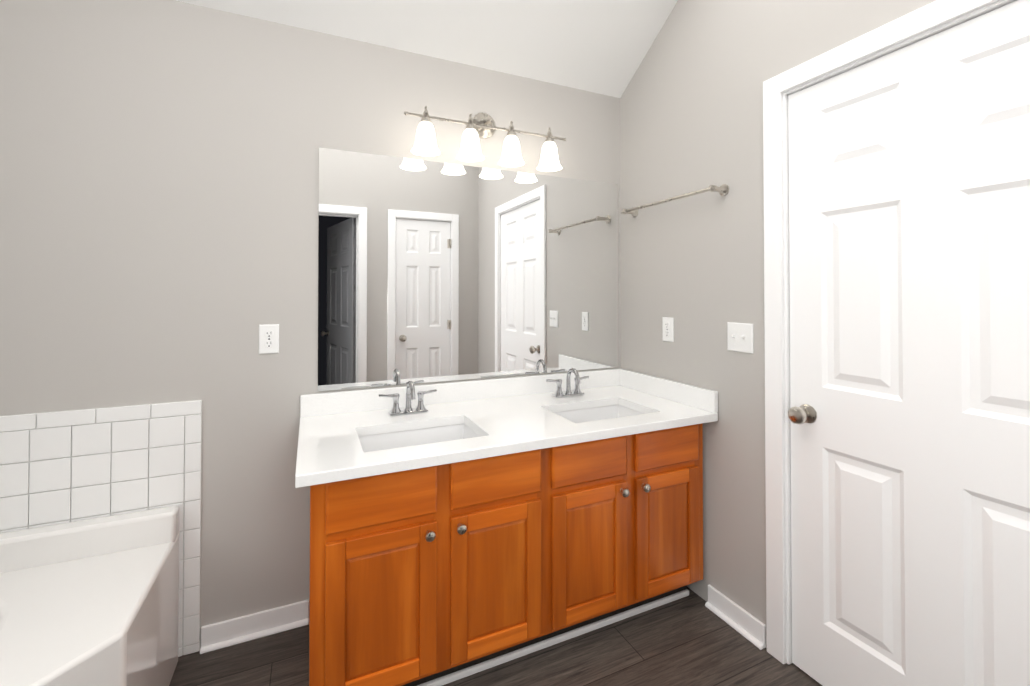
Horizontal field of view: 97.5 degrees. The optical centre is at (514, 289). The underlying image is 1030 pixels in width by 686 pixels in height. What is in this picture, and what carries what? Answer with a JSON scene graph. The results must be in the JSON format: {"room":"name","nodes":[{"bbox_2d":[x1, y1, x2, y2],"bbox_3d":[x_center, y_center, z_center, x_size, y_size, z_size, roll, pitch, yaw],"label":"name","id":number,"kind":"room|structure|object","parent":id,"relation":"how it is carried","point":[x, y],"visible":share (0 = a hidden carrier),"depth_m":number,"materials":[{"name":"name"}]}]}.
{"room":"bathroom","nodes":[
{"label":"bathroom","id":0,"kind":"room"},
{"bbox_2d":[0,0,620,647],"bbox_3d":[-1.034,0.111,1.805,3.700,2.450,0.100,0,-1,-24],"label":"wall","id":1,"kind":"structure","parent":0,"point":[158,198],"depth_m":1.70,"materials":[{"name":"paint"}]},
{"bbox_2d":[0,400,201,656],"bbox_3d":[-1.885,0.869,1.349,1.580,0.924,0.012,0,-1,-24],"label":"tub surround tile","id":2,"kind":"structure","parent":1,"relation":"attached to","point":[59,467],"depth_m":1.57,"materials":[{"name":"tile"}]},
{"bbox_2d":[200,599,308,653],"bbox_3d":[-0.993,1.293,1.739,0.363,0.085,0.029,0,-1,-24],"label":"baseboard","id":3,"kind":"structure","parent":1,"relation":"attached to","point":[234,631],"depth_m":1.73,"materials":[{"name":"white wood"}]},
{"bbox_2d":[259,324,278,353],"bbox_3d":[-0.966,0.195,1.775,0.070,0.115,0.008,0,-1,-24],"label":"outlet","id":4,"kind":"object","parent":1,"relation":"attached to","point":[268,338],"visible":1,"depth_m":1.77,"materials":[{"name":"white plastic"}]},
{"bbox_2d":[300,368,618,415],"bbox_3d":[-0.139,0.471,2.137,1.585,0.089,0.021,0,-1,-24],"label":"backsplash","id":5,"kind":"structure","parent":1,"relation":"attached to","point":[318,404],"depth_m":2.06,"materials":[{"name":"white stone"}]},
{"bbox_2d":[318,147,617,390],"bbox_3d":[-0.123,-0.081,2.161,1.500,0.999,0.006,0,-1,-24],"label":"mirror glass","id":6,"kind":"object","parent":1,"relation":"attached to","point":[430,271],"visible":1,"depth_m":2.09,"materials":[{"name":"silver mirror"}]},
{"bbox_2d":[404,106,565,171],"bbox_3d":[-0.121,-0.712,2.065,0.778,0.265,0.195,0,-1,-24],"label":"vanity light","id":7,"kind":"object","parent":1,"relation":"attached to","point":[481,125],"visible":1,"depth_m":2.03,"materials":[{"name":"white glass"}]},
{"bbox_2d":[176,0,677,97],"bbox_3d":[-0.535,-1.882,0.725,3.700,1.743,2.520,0,-1,-24],"label":"ceiling","id":8,"kind":"structure","parent":0,"point":[600,46],"depth_m":2.04,"materials":[{"name":"paint"}]},
{"bbox_2d":[169,587,821,685],"bbox_3d":[-0.545,1.354,0.712,3.700,0.060,2.470,0,-1,-24],"label":"floor","id":9,"kind":"structure","parent":0,"point":[691,639],"depth_m":1.62,"materials":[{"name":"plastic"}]},
{"bbox_2d":[0,506,179,685],"bbox_3d":[-1.690,1.048,0.847,1.516,0.555,1.054,0,-1,-24],"label":"bathtub","id":10,"kind":"object","parent":9,"relation":"on","point":[92,602],"visible":1,"depth_m":1.33,"materials":[{"name":"white plastic"}]},
{"bbox_2d":[309,420,717,685],"bbox_3d":[-0.003,0.941,1.856,1.532,0.791,0.633,0,-1,-24],"label":"bathroom vanity","id":11,"kind":"object","parent":9,"relation":"on","point":[460,530],"depth_m":1.52,"materials":[{"name":"brown wood"}]},
{"bbox_2d":[295,384,717,487],"bbox_3d":[-0.012,0.528,1.846,1.577,0.033,0.651,0,-1,-24],"label":"countertop","id":12,"kind":"structure","parent":11,"relation":"on","point":[328,452],"depth_m":1.66,"materials":[{"name":"white stone"}]},
{"bbox_2d":[379,380,438,415],"bbox_3d":[-0.427,0.441,1.842,0.239,0.141,0.128,0,-1,-24],"label":"faucet","id":13,"kind":"object","parent":12,"relation":"on","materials":[{"name":"silver metal"}]},
{"bbox_2d":[355,416,486,451],"bbox_3d":[-0.338,0.595,1.621,0.481,0.147,0.350,0,-1,-24],"label":"sink","id":14,"kind":"object","parent":12,"relation":"in","point":[457,428],"depth_m":1.75,"materials":[{"name":"white ceramic"}]},
{"bbox_2d":[543,368,590,399],"bbox_3d":[0.274,0.445,2.160,0.239,0.141,0.128,0,-1,-24],"label":"faucet","id":15,"kind":"object","parent":12,"relation":"on","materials":[{"name":"silver metal"}]},
{"bbox_2d":[547,400,650,423],"bbox_3d":[0.363,0.598,1.938,0.481,0.147,0.350,0,-1,-24],"label":"sink","id":16,"kind":"object","parent":12,"relation":"in","point":[594,409],"depth_m":2.09,"materials":[{"name":"white ceramic"}]},
{"bbox_2d":[620,0,935,624],"bbox_3d":[1.125,-0.819,1.411,0.100,4.300,2.420,0,-1,-24],"label":"wall","id":17,"kind":"structure","parent":0,"point":[691,109],"depth_m":1.90,"materials":[{"name":"paint"}]},
{"bbox_2d":[662,317,673,341],"bbox_3d":[0.726,0.190,2.149,0.008,0.115,0.070,0,-1,-24],"label":"outlet","id":18,"kind":"object","parent":17,"relation":"attached to","point":[668,328],"visible":1,"depth_m":2.14,"materials":[{"name":"white plastic"}]},
{"bbox_2d":[619,368,717,411],"bbox_3d":[0.707,0.472,2.163,0.022,0.089,0.629,0,-1,-24],"label":"backsplash","id":19,"kind":"structure","parent":17,"relation":"attached to","point":[698,397],"depth_m":2.09,"materials":[{"name":"white stone"}]},
{"bbox_2d":[621,184,728,216],"bbox_3d":[0.710,-0.408,2.102,0.081,0.048,0.608,0,-1,-24],"label":"towel rail","id":20,"kind":"object","parent":17,"relation":"attached to","point":[722,189],"visible":1,"depth_m":1.97,"materials":[{"name":"silver metal"}]},
{"bbox_2d":[705,584,765,649],"bbox_3d":[0.868,1.294,1.796,0.029,0.085,0.262,0,-1,-24],"label":"baseboard","id":21,"kind":"structure","parent":17,"relation":"attached to","point":[742,621],"depth_m":1.78,"materials":[{"name":"white wood"}]},
{"bbox_2d":[727,322,752,353],"bbox_3d":[0.884,0.190,1.786,0.020,0.115,0.116,0,-1,-24],"label":"light switch","id":22,"kind":"object","parent":17,"relation":"attached to","point":[739,337],"visible":1,"depth_m":1.78,"materials":[{"name":"white plastic"}]},
{"bbox_2d":[763,0,1016,664],"bbox_3d":[1.182,0.274,1.265,0.126,2.112,0.964,0,-1,-24],"label":"door frame","id":23,"kind":"structure","parent":17,"relation":"attached to","point":[928,20],"depth_m":1.62,"materials":[{"name":"white wood"}]},
{"bbox_2d":[788,0,1029,685],"bbox_3d":[1.167,0.309,1.258,0.035,2.025,0.806,0,-1,-24],"label":"door","id":24,"kind":"structure","parent":17,"relation":"in","point":[909,224],"depth_m":1.28,"materials":[{"name":"white wood"}]},
{"bbox_2d":[788,404,816,424],"bbox_3d":[1.027,0.428,1.567,0.183,0.064,0.064,0,-1,-24],"label":"door knob","id":25,"kind":"object","parent":24,"relation":"attached to","point":[803,413],"depth_m":1.53,"materials":[{"name":"silver metal"}]}
]}

